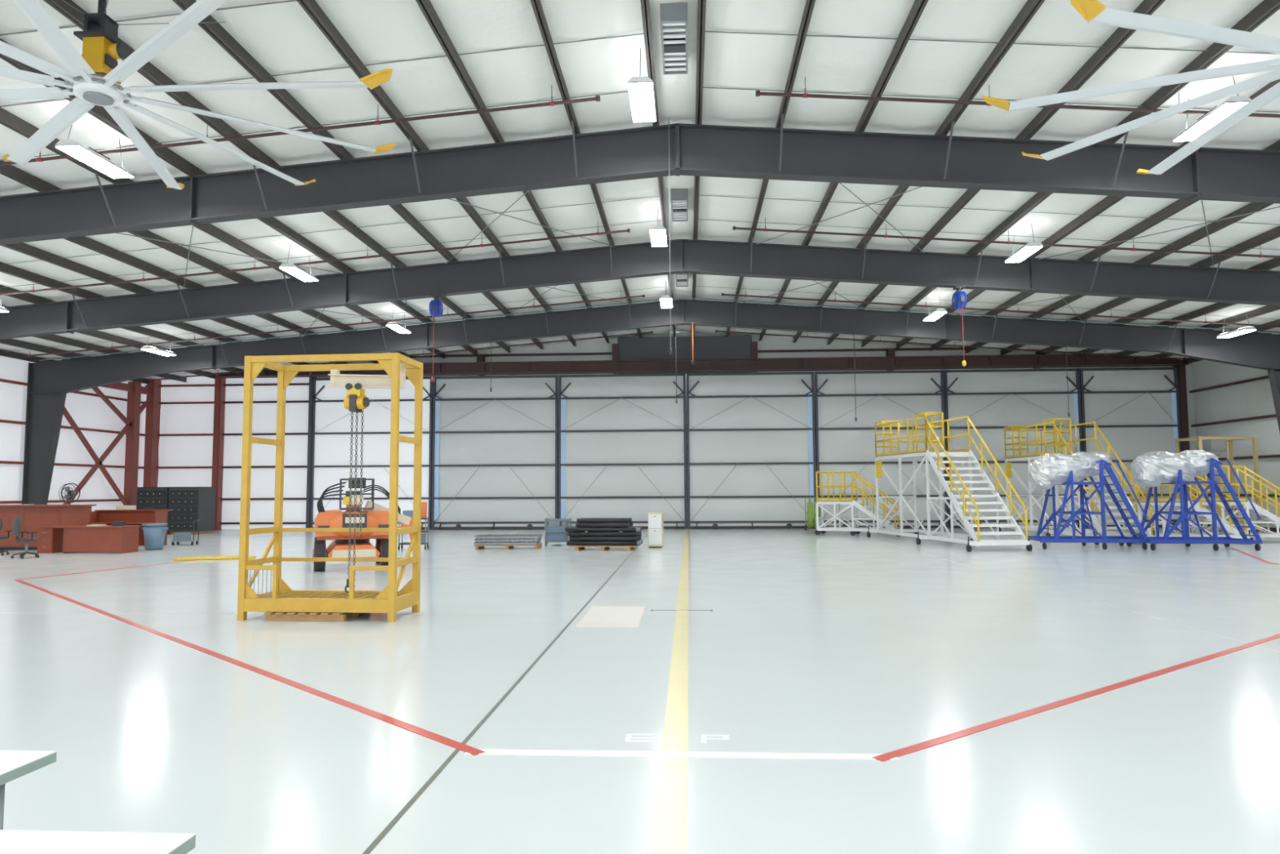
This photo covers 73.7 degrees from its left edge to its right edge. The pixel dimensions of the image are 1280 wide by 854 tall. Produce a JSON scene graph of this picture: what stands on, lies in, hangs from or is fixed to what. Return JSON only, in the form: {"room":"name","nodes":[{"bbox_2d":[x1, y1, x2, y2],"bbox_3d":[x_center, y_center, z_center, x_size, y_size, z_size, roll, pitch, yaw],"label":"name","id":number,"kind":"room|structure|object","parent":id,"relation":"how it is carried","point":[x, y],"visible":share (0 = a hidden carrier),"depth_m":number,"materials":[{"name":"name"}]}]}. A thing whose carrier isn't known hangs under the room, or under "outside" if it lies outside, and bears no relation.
{"room":"aircraft hangar","nodes":[
{"label":"aircraft hangar","id":0,"kind":"room"},
{"bbox_2d":[0,355,146,511],"bbox_3d":[-24.052,-0.374,16.561,0.320,6.900,46.200,-1,-4,3],"label":"wall","id":1,"kind":"structure","parent":0,"point":[99,424],"depth_m":34.66,"materials":[{"name":"white paint"}]},
{"bbox_2d":[0,527,1279,853],"bbox_3d":[-0.723,2.956,15.142,46.801,0.208,46.500,-1,-4,3],"label":"floor","id":2,"kind":"structure","parent":0,"point":[845,646],"depth_m":7.13,"materials":[{"name":"white concrete"}]},
{"bbox_2d":[0,518,12,555],"bbox_3d":[-17.963,3.018,23.802,0.660,1.118,0.641,1,-4,-17],"label":"office chair","id":3,"kind":"object","parent":2,"relation":"on","point":[1,521],"visible":1,"depth_m":23.75,"materials":[{"name":"black plastic"}]},
{"bbox_2d":[10,515,39,558],"bbox_3d":[-16.461,2.945,22.918,0.660,1.118,0.641,-3,-5,33],"label":"office chair","id":4,"kind":"object","parent":2,"relation":"on","point":[16,524],"visible":1,"depth_m":22.71,"materials":[{"name":"black fabric"}]},
{"bbox_2d":[0,750,57,829],"bbox_3d":[-2.762,1.558,2.279,0.900,0.752,2.050,-1,-4,3],"label":"folding table","id":5,"kind":"object","parent":2,"relation":"on","point":[14,764],"visible":1,"depth_m":3.17,"materials":[{"name":"white plastic"}]},
{"bbox_2d":[0,504,105,550],"bbox_3d":[-18.847,3.067,26.226,4.300,1.385,0.950,0,-4,-1],"label":"office desk","id":6,"kind":"object","parent":2,"relation":"on","point":[31,516],"depth_m":25.93,"materials":[{"name":"brown wood"}]},
{"bbox_2d":[58,483,80,504],"bbox_3d":[-18.915,2.881,28.277,0.603,2.052,0.603,3,-6,-42],"label":"pedestal fan","id":7,"kind":"object","parent":2,"relation":"on","point":[69,493],"visible":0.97,"depth_m":28.28,"materials":[{"name":"black metal"}]},
{"bbox_2d":[35,520,141,553],"bbox_3d":[-16.028,3.191,24.797,2.650,0.900,0.800,-1,-4,5],"label":"office desk","id":8,"kind":"object","parent":2,"relation":"on","point":[118,536],"visible":0.98,"depth_m":24.46,"materials":[{"name":"brown wood"}]},
{"bbox_2d":[0,829,195,853],"bbox_3d":[-1.750,1.501,1.573,0.800,0.752,1.850,-1,-4,3],"label":"folding table","id":9,"kind":"object","parent":2,"relation":"on","point":[11,842],"visible":1,"depth_m":2.44,"materials":[{"name":"white plastic"}]},
{"bbox_2d":[62,381,149,505],"bbox_3d":[-22.537,1.138,35.395,0.350,6.600,6.398,-1,-4,3],"label":"brace","id":10,"kind":"object","parent":2,"relation":"on","point":[135,389],"visible":0.48,"depth_m":37.34,"materials":[{"name":"red metal"}]},
{"bbox_2d":[91,505,171,545],"bbox_3d":[-16.642,3.207,27.730,2.400,1.300,0.800,0,-4,1],"label":"credenza","id":11,"kind":"object","parent":2,"relation":"on","point":[129,513],"visible":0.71,"depth_m":27.93,"materials":[{"name":"brown wood"}]},
{"bbox_2d":[136,486,169,534],"bbox_3d":[-19.910,3.463,35.422,1.320,1.940,1.255,-1,-4,3],"label":"tall cabinet","id":12,"kind":"object","parent":2,"relation":"on","point":[157,497],"visible":0.38,"depth_m":34.86,"materials":[{"name":"grey metal"}]},
{"bbox_2d":[141,523,168,550],"bbox_3d":[-14.737,3.325,25.905,0.672,0.780,0.672,3,-6,-42],"label":"trash can","id":13,"kind":"object","parent":2,"relation":"on","point":[153,533],"visible":1,"depth_m":25.68,"materials":[{"name":"blue plastic"}]},
{"bbox_2d":[170,520,199,545],"bbox_3d":[-14.918,3.462,28.015,0.700,0.814,0.520,0,-4,-7],"label":"trolley","id":14,"kind":"object","parent":2,"relation":"on","point":[178,537],"visible":1,"depth_m":27.81,"materials":[{"name":"grey metal"}]},
{"bbox_2d":[167,486,216,534],"bbox_3d":[-18.562,3.450,35.346,1.320,1.940,1.255,-1,-4,3],"label":"tall cabinet","id":15,"kind":"object","parent":2,"relation":"on","point":[187,504],"visible":0.98,"depth_m":34.78,"materials":[{"name":"grey metal"}]},
{"bbox_2d":[173,555,256,560],"bbox_3d":[-10.955,3.382,21.999,1.885,0.060,0.502,1,-4,-12],"label":"ladder","id":16,"kind":"object","parent":2,"relation":"on","point":[217,557],"visible":0.91,"depth_m":21.88,"materials":[{"name":"yellow metal"}]},
{"bbox_2d":[236,352,422,622],"bbox_3d":[-4.333,0.840,12.060,2.200,3.620,1.020,-1,-4,6],"label":"cage","id":17,"kind":"object","parent":2,"relation":"on","point":[282,603],"visible":1,"depth_m":11.83,"materials":[{"name":"yellow metal"}]},
{"bbox_2d":[312,477,413,571],"bbox_3d":[-6.455,2.226,20.037,2.265,2.034,2.953,1,-4,-21],"label":"boom lift","id":18,"kind":"object","parent":2,"relation":"on","point":[375,515],"visible":0.88,"depth_m":18.83,"materials":[{"name":"orange metal"}]},
{"bbox_2d":[397,502,428,550],"bbox_3d":[-6.752,2.941,25.478,0.800,1.400,0.698,0,-4,-7],"label":"tool cart","id":19,"kind":"object","parent":2,"relation":"on","point":[424,504],"visible":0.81,"depth_m":25.30,"materials":[{"name":"grey metal"}]},
{"bbox_2d":[362,534,648,853],"bbox_3d":[-0.721,2.826,14.699,0.035,0.002,45.600,-1,-4,3],"label":"expansion joint","id":20,"kind":"object","parent":2,"relation":"on","point":[408,805],"visible":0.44,"depth_m":5.70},
{"bbox_2d":[473,533,542,549],"bbox_3d":[-3.932,3.433,25.584,1.910,0.405,1.000,0,-4,0],"label":"pallet","id":21,"kind":"object","parent":2,"relation":"on","point":[508,540],"visible":1,"depth_m":25.12,"materials":[{"name":"brown wood"}]},
{"bbox_2d":[544,517,571,546],"bbox_3d":[-2.566,3.293,26.821,0.810,0.850,0.710,0,-4,-3],"label":"crate","id":22,"kind":"object","parent":2,"relation":"on","point":[554,531],"visible":0.78,"depth_m":26.54,"materials":[{"name":"grey metal"}]},
{"bbox_2d":[564,517,642,550],"bbox_3d":[-1.043,3.129,25.041,2.166,0.902,1.120,-1,-4,6],"label":"rolls","id":23,"kind":"object","parent":2,"relation":"on","point":[605,533],"visible":1,"depth_m":24.61,"materials":[{"name":"black rubber"}]},
{"bbox_2d":[575,605,645,626],"bbox_3d":[-0.371,2.615,11.832,0.800,0.004,1.900,-1,-4,3],"label":"floor marking","id":24,"kind":"object","parent":2,"relation":"on","point":[597,615],"depth_m":11.71,"materials":[{"name":"beige paint"}]},
{"bbox_2d":[0,114,1279,244],"bbox_3d":[-0.717,-1.392,15.958,46.400,8.600,1.506,-1,-4,3],"label":"roof beam","id":25,"kind":"structure","parent":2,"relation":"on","point":[1108,169],"depth_m":16.16,"materials":[{"name":"grey metal"}]},
{"bbox_2d":[668,117,671,355],"bbox_3d":[0.547,-3.518,15.639,0.043,4.420,0.043,-2,-5,26],"label":"cord","id":26,"kind":"object","parent":25,"relation":"hanging from","point":[670,347],"visible":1,"depth_m":15.62,"materials":[{"name":"grey metal"}]},
{"bbox_2d":[0,236,1279,339],"bbox_3d":[-0.295,-0.855,23.377,46.400,8.600,1.506,-1,-4,3],"label":"roof beam","id":27,"kind":"structure","parent":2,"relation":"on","point":[766,260],"depth_m":23.59,"materials":[{"name":"grey metal"}]},
{"bbox_2d":[429,294,443,382],"bbox_3d":[-5.696,-2.442,23.770,0.320,2.459,0.540,-1,-4,3],"label":"hose reel","id":28,"kind":"object","parent":27,"relation":"hanging from","point":[436,307],"visible":1,"depth_m":23.68,"materials":[{"name":"blue paint"}]},
{"bbox_2d":[951,286,967,366],"bbox_3d":[8.630,-2.687,22.971,0.320,2.182,0.540,-1,-4,3],"label":"hose reel","id":29,"kind":"object","parent":27,"relation":"hanging from","point":[959,299],"visible":1,"depth_m":22.87,"materials":[{"name":"blue paint"}]},
{"bbox_2d":[22,298,1279,504],"bbox_3d":[0.128,-0.318,30.796,46.400,8.600,1.506,-1,-4,3],"label":"roof frame","id":30,"kind":"object","parent":2,"relation":"on","point":[49,383],"visible":0.95,"depth_m":31.09,"materials":[{"name":"grey metal"}]},
{"bbox_2d":[489,339,491,391],"bbox_3d":[-5.393,-2.222,30.896,0.058,1.910,0.058,1,-4,-19],"label":"cord","id":31,"kind":"object","parent":30,"relation":"hanging from","point":[491,340],"visible":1,"depth_m":30.88,"materials":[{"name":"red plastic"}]},
{"bbox_2d":[675,338,677,403],"bbox_3d":[1.290,-2.296,30.421,0.058,2.920,0.058,1,-4,-19],"label":"cord","id":32,"kind":"object","parent":30,"relation":"hanging from","point":[676,339],"visible":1,"depth_m":30.38,"materials":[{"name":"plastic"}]},
{"bbox_2d":[691,322,694,364],"bbox_3d":[1.891,-2.993,30.537,0.096,1.520,0.096,-2,-5,26],"label":"cord","id":33,"kind":"object","parent":30,"relation":"hanging from","point":[692,361],"visible":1,"depth_m":30.51,"materials":[{"name":"orange paint"}]},
{"bbox_2d":[853,333,857,421],"bbox_3d":[7.589,-1.791,30.126,0.058,3.204,0.058,1,-4,-19],"label":"cord","id":34,"kind":"object","parent":30,"relation":"hanging from","point":[855,417],"visible":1,"depth_m":30.10,"materials":[{"name":"grey plastic"}]},
{"bbox_2d":[1065,343,1070,416],"bbox_3d":[14.878,-1.629,29.699,0.058,2.542,0.058,1,-4,-19],"label":"cord","id":35,"kind":"object","parent":30,"relation":"hanging from","point":[1068,413],"visible":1,"depth_m":29.69,"materials":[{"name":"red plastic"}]},
{"bbox_2d":[648,511,663,547],"bbox_3d":[0.475,3.098,25.743,0.420,1.050,0.530,-1,-4,7],"label":"filing cabinet","id":36,"kind":"object","parent":2,"relation":"on","point":[655,519],"visible":1,"depth_m":25.51,"materials":[{"name":"beige metal"}]},
{"bbox_2d":[142,531,1279,652],"bbox_3d":[2.199,2.509,10.536,39.980,0.001,35.146,3,-5,-35],"label":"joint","id":37,"kind":"object","parent":2,"relation":"on","point":[844,531],"visible":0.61,"depth_m":11.83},
{"bbox_2d":[804,497,821,530],"bbox_3d":[7.187,3.608,35.442,0.660,1.369,0.440,-1,-4,3],"label":"cart","id":38,"kind":"object","parent":2,"relation":"on","point":[811,507],"visible":0.73,"depth_m":35.30,"materials":[{"name":"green metal"}]},
{"bbox_2d":[814,471,900,536],"bbox_3d":[8.160,2.834,31.829,3.100,2.380,1.080,-2,-5,23],"label":"steps","id":39,"kind":"structure","parent":2,"relation":"on","point":[852,501],"depth_m":31.71,"materials":[{"name":"white paint"}]},
{"bbox_2d":[866,412,1032,551],"bbox_3d":[9.377,1.613,26.933,1.820,4.093,7.300,0,-4,-7],"label":"stairs","id":40,"kind":"structure","parent":2,"relation":"on","point":[924,454],"depth_m":26.36,"materials":[{"name":"white metal"}]},
{"bbox_2d":[998,417,1155,544],"bbox_3d":[14.753,1.778,29.596,1.820,4.093,7.300,0,-4,0],"label":"stairs","id":41,"kind":"structure","parent":2,"relation":"on","point":[1028,457],"depth_m":29.29,"materials":[{"name":"metal"}]},
{"bbox_2d":[1025,451,1149,549],"bbox_3d":[12.796,2.099,24.723,2.900,2.767,1.680,-1,-4,7],"label":"stand","id":42,"kind":"object","parent":2,"relation":"on","point":[1048,470],"visible":1,"depth_m":24.33,"materials":[{"name":"blue paint"}]},
{"bbox_2d":[1128,466,1253,544],"bbox_3d":[17.148,2.415,26.715,3.100,2.380,1.080,-2,-4,18],"label":"steps","id":43,"kind":"structure","parent":2,"relation":"on","point":[1232,531],"depth_m":26.45,"materials":[{"name":"white paint"}]},
{"bbox_2d":[1124,449,1262,551],"bbox_3d":[15.471,2.034,24.072,2.884,2.774,1.680,-1,-4,7],"label":"stand","id":44,"kind":"object","parent":2,"relation":"on","point":[1152,469],"visible":0.98,"depth_m":23.67,"materials":[{"name":"blue paint"}]},
{"bbox_2d":[1174,435,1262,532],"bbox_3d":[20.779,2.124,30.698,2.100,3.500,1.300,0,-4,-2],"label":"frame","id":45,"kind":"object","parent":2,"relation":"on","point":[1220,444],"visible":0.54,"depth_m":30.46,"materials":[{"name":"beige paint"}]},
{"bbox_2d":[1191,465,1279,537],"bbox_3d":[19.198,2.418,26.912,3.100,2.380,1.080,-2,-5,23],"label":"steps","id":46,"kind":"structure","parent":2,"relation":"on","point":[1269,517],"depth_m":26.72,"materials":[{"name":"white paint"}]},
{"bbox_2d":[0,0,1279,380],"bbox_3d":[-0.767,-4.929,15.665,47.400,1.992,46.400,-1,-4,3],"label":"ceiling","id":47,"kind":"structure","parent":0,"point":[282,38],"depth_m":15.28,"materials":[{"name":"metal"}]},
{"bbox_2d":[0,297,8,312],"bbox_3d":[-17.395,-3.492,22.534,0.400,0.657,1.400,-1,-4,3],"label":"light","id":48,"kind":"object","parent":47,"relation":"hanging from","point":[2,309],"visible":1,"depth_m":23.10,"materials":[{"name":"white paint"}]},
{"bbox_2d":[54,124,134,177],"bbox_3d":[-9.243,-4.811,14.533,0.400,0.657,1.400,-1,-4,3],"label":"light","id":49,"kind":"object","parent":47,"relation":"hanging from","point":[89,156],"visible":0.94,"depth_m":14.36,"materials":[{"name":"white paint"}]},
{"bbox_2d":[279,244,318,281],"bbox_3d":[-8.812,-4.263,22.101,0.400,0.657,1.400,-1,-4,3],"label":"light","id":50,"kind":"object","parent":47,"relation":"hanging from","point":[296,271],"visible":1,"depth_m":21.90,"materials":[{"name":"white paint"}]},
{"bbox_2d":[386,311,410,333],"bbox_3d":[-8.381,-3.714,29.669,0.400,0.657,1.400,-1,-4,3],"label":"light","id":51,"kind":"object","parent":47,"relation":"hanging from","point":[396,326],"visible":1,"depth_m":29.47,"materials":[{"name":"white paint"}]},
{"bbox_2d":[0,76,1279,165],"bbox_3d":[-0.839,-4.770,14.352,43.805,2.064,0.100,-1,-4,3],"label":"pipe","id":52,"kind":"object","parent":47,"relation":"attached to","point":[757,93],"visible":0.69,"depth_m":14.42,"materials":[{"name":"red metal"}]},
{"bbox_2d":[0,217,1279,295],"bbox_3d":[-0.420,-4.236,21.721,43.805,2.064,0.100,-1,-4,3],"label":"pipe","id":53,"kind":"object","parent":47,"relation":"attached to","point":[628,230],"visible":0.94,"depth_m":21.80,"materials":[{"name":"red metal"}]},
{"bbox_2d":[626,48,656,122],"bbox_3d":[0.038,-5.644,14.064,0.400,0.657,1.400,-1,-4,3],"label":"light","id":54,"kind":"object","parent":47,"relation":"hanging from","point":[641,91],"visible":1,"depth_m":13.85,"materials":[{"name":"white paint"}]},
{"bbox_2d":[22,286,1279,357],"bbox_3d":[0.000,-3.702,29.090,43.805,2.064,0.100,-1,-4,3],"label":"pipe","id":55,"kind":"object","parent":47,"relation":"attached to","point":[722,294],"visible":0.96,"depth_m":29.14,"materials":[{"name":"red metal"}]},
{"bbox_2d":[649,205,666,246],"bbox_3d":[0.469,-5.096,21.632,0.400,0.657,1.400,-1,-4,3],"label":"light","id":56,"kind":"object","parent":47,"relation":"hanging from","point":[658,233],"visible":1,"depth_m":21.34,"materials":[{"name":"white paint"}]},
{"bbox_2d":[659,280,672,307],"bbox_3d":[0.900,-4.548,29.200,0.400,0.657,1.400,-1,-4,3],"label":"light","id":57,"kind":"object","parent":47,"relation":"hanging from","point":[664,300],"visible":0.99,"depth_m":28.88,"materials":[{"name":"white paint"}]},
{"bbox_2d":[144,328,1189,381],"bbox_3d":[0.386,-3.212,35.861,43.805,2.064,0.100,-1,-4,3],"label":"pipe","id":58,"kind":"object","parent":47,"relation":"attached to","point":[716,331],"visible":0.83,"depth_m":35.62,"materials":[{"name":"red metal"}]},
{"bbox_2d":[659,2,688,75],"bbox_3d":[0.535,-5.949,13.154,0.400,0.270,1.600,-1,-4,3],"label":"ceiling vent","id":59,"kind":"object","parent":47,"relation":"in","point":[671,14],"visible":1,"depth_m":12.96,"materials":[{"name":"grey metal"}]},
{"bbox_2d":[671,188,688,222],"bbox_3d":[0.971,-5.394,20.822,0.400,0.270,1.600,-1,-4,3],"label":"ceiling vent","id":60,"kind":"object","parent":47,"relation":"in","point":[679,212],"visible":1,"depth_m":20.46,"materials":[{"name":"grey metal"}]},
{"bbox_2d":[675,273,688,286],"bbox_3d":[1.369,-4.889,27.792,0.400,0.270,1.600,-1,-4,3],"label":"ceiling vent","id":61,"kind":"object","parent":47,"relation":"in","point":[681,281],"visible":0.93,"depth_m":27.71,"materials":[{"name":"grey metal"}]},
{"bbox_2d":[923,293,946,320],"bbox_3d":[9.889,-4.027,28.650,0.400,0.657,1.400,-1,-4,3],"label":"light","id":62,"kind":"object","parent":47,"relation":"hanging from","point":[935,314],"visible":1,"depth_m":28.43,"materials":[{"name":"white paint"}]},
{"bbox_2d":[1004,222,1043,262],"bbox_3d":[9.457,-4.575,21.082,0.400,0.657,1.400,-1,-4,3],"label":"light","id":63,"kind":"object","parent":47,"relation":"hanging from","point":[1028,249],"visible":1,"depth_m":20.86,"materials":[{"name":"white paint"}]},
{"bbox_2d":[982,0,1279,174],"bbox_3d":[7.921,-4.899,9.846,7.202,1.539,7.427,-1,-4,3],"label":"ceiling fan","id":64,"kind":"object","parent":47,"relation":"hanging from","point":[1094,11],"depth_m":10.38,"materials":[{"name":"white metal"}]},
{"bbox_2d":[1173,75,1252,141],"bbox_3d":[9.026,-5.123,13.514,0.400,0.657,1.400,-1,-4,3],"label":"light","id":65,"kind":"object","parent":47,"relation":"hanging from","point":[1231,104],"visible":0.85,"depth_m":13.31,"materials":[{"name":"white paint"}]},
{"bbox_2d":[1216,311,1256,337],"bbox_3d":[19.577,-3.372,28.051,0.400,0.657,1.400,-1,-4,3],"label":"light","id":66,"kind":"object","parent":47,"relation":"hanging from","point":[1239,331],"visible":1,"depth_m":27.88,"materials":[{"name":"white paint"}]},
{"bbox_2d":[0,0,1279,383],"bbox_3d":[-0.822,-4.847,15.562,45.920,2.163,46.200,-1,-4,3],"label":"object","id":67,"kind":"structure","parent":0,"point":[1264,10],"depth_m":19.22,"materials":[{"name":"grey metal"}]},
{"bbox_2d":[140,337,176,355],"bbox_3d":[-16.963,-2.944,30.102,0.400,0.657,1.400,-1,-4,3],"label":"light","id":68,"kind":"object","parent":67,"relation":"hanging from","point":[157,350],"visible":1,"depth_m":29.97,"materials":[{"name":"white paint"}]},
{"bbox_2d":[0,0,396,189],"bbox_3d":[-6.644,-4.782,10.516,7.340,1.554,6.982,-1,-4,3],"label":"ceiling fan","id":69,"kind":"object","parent":67,"relation":"hanging from","point":[100,77],"visible":0.99,"depth_m":10.38,"materials":[{"name":"white paint"}]},
{"bbox_2d":[39,297,1279,360],"bbox_3d":[0.079,-3.639,30.487,44.803,1.954,0.040,-1,-4,3],"label":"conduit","id":70,"kind":"object","parent":67,"relation":"attached to","point":[680,297],"visible":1,"depth_m":30.48,"materials":[{"name":"metal"}]},
{"bbox_2d":[0,0,1279,377],"bbox_3d":[-0.809,-4.925,14.924,46.800,1.974,43.948,-1,-4,3],"label":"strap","id":71,"kind":"object","parent":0,"point":[289,1],"depth_m":15.27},
{"bbox_2d":[142,331,1199,530],"bbox_3d":[0.533,0.098,37.923,46.800,8.802,1.000,-1,-4,3],"label":"wall","id":72,"kind":"structure","parent":0,"point":[193,436],"depth_m":38.73,"materials":[{"name":"metal"}]},
{"bbox_2d":[310,376,432,529],"bbox_3d":[-12.081,1.168,38.303,5.510,6.847,0.418,-1,-4,3],"label":"door","id":73,"kind":"structure","parent":72,"relation":"in","point":[331,460],"depth_m":38.45,"materials":[{"name":"white paint"}]},
{"bbox_2d":[431,374,558,529],"bbox_3d":[-6.475,1.116,37.988,5.640,6.847,0.418,-1,-4,3],"label":"door","id":74,"kind":"structure","parent":72,"relation":"in","point":[495,453],"depth_m":38.10,"materials":[{"name":"metal"}]},
{"bbox_2d":[558,373,686,528],"bbox_3d":[-0.795,1.063,37.668,5.660,6.847,0.418,-1,-4,3],"label":"door","id":75,"kind":"structure","parent":72,"relation":"in","point":[622,442],"depth_m":37.78,"materials":[{"name":"metal"}]},
{"bbox_2d":[216,353,1189,378],"bbox_3d":[2.086,-2.687,37.509,42.400,0.520,0.450,-1,-4,3],"label":"horizontal beam","id":76,"kind":"structure","parent":72,"relation":"attached to","point":[1014,361],"depth_m":37.25,"materials":[{"name":"red metal"}]},
{"bbox_2d":[686,371,816,528],"bbox_3d":[4.861,1.010,37.350,5.590,6.847,0.418,-1,-4,3],"label":"door","id":77,"kind":"structure","parent":72,"relation":"in","point":[751,436],"depth_m":37.46,"materials":[{"name":"metal"}]},
{"bbox_2d":[813,369,948,528],"bbox_3d":[10.462,0.958,37.035,5.550,6.847,0.418,-1,-4,3],"label":"door","id":78,"kind":"structure","parent":72,"relation":"in","point":[842,443],"depth_m":37.20,"materials":[{"name":"metal"}]},
{"bbox_2d":[943,368,1086,528],"bbox_3d":[16.123,0.905,36.716,5.710,6.847,0.418,-1,-4,3],"label":"door","id":79,"kind":"structure","parent":72,"relation":"in","point":[993,400],"depth_m":36.91,"materials":[{"name":"metal"}]},
{"bbox_2d":[1076,366,1182,527],"bbox_3d":[21.040,0.859,36.439,4.850,6.847,0.418,-1,-4,3],"label":"door","id":80,"kind":"structure","parent":72,"relation":"in","point":[1136,410],"depth_m":36.64,"materials":[{"name":"metal"}]},
{"bbox_2d":[115,182,1279,337],"bbox_3d":[1.134,-4.479,23.558,28.120,1.023,14.513,-1,-4,3],"label":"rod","id":81,"kind":"object","parent":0,"point":[1206,222],"depth_m":21.24,"materials":[{"name":"grey metal"}]},
{"bbox_2d":[1189,360,1279,532],"bbox_3d":[22.552,-0.963,13.949,0.320,7.210,46.200,-1,-4,3],"label":"wall","id":82,"kind":"structure","parent":0,"point":[1230,400],"depth_m":33.52,"materials":[{"name":"white metal"}]}
]}

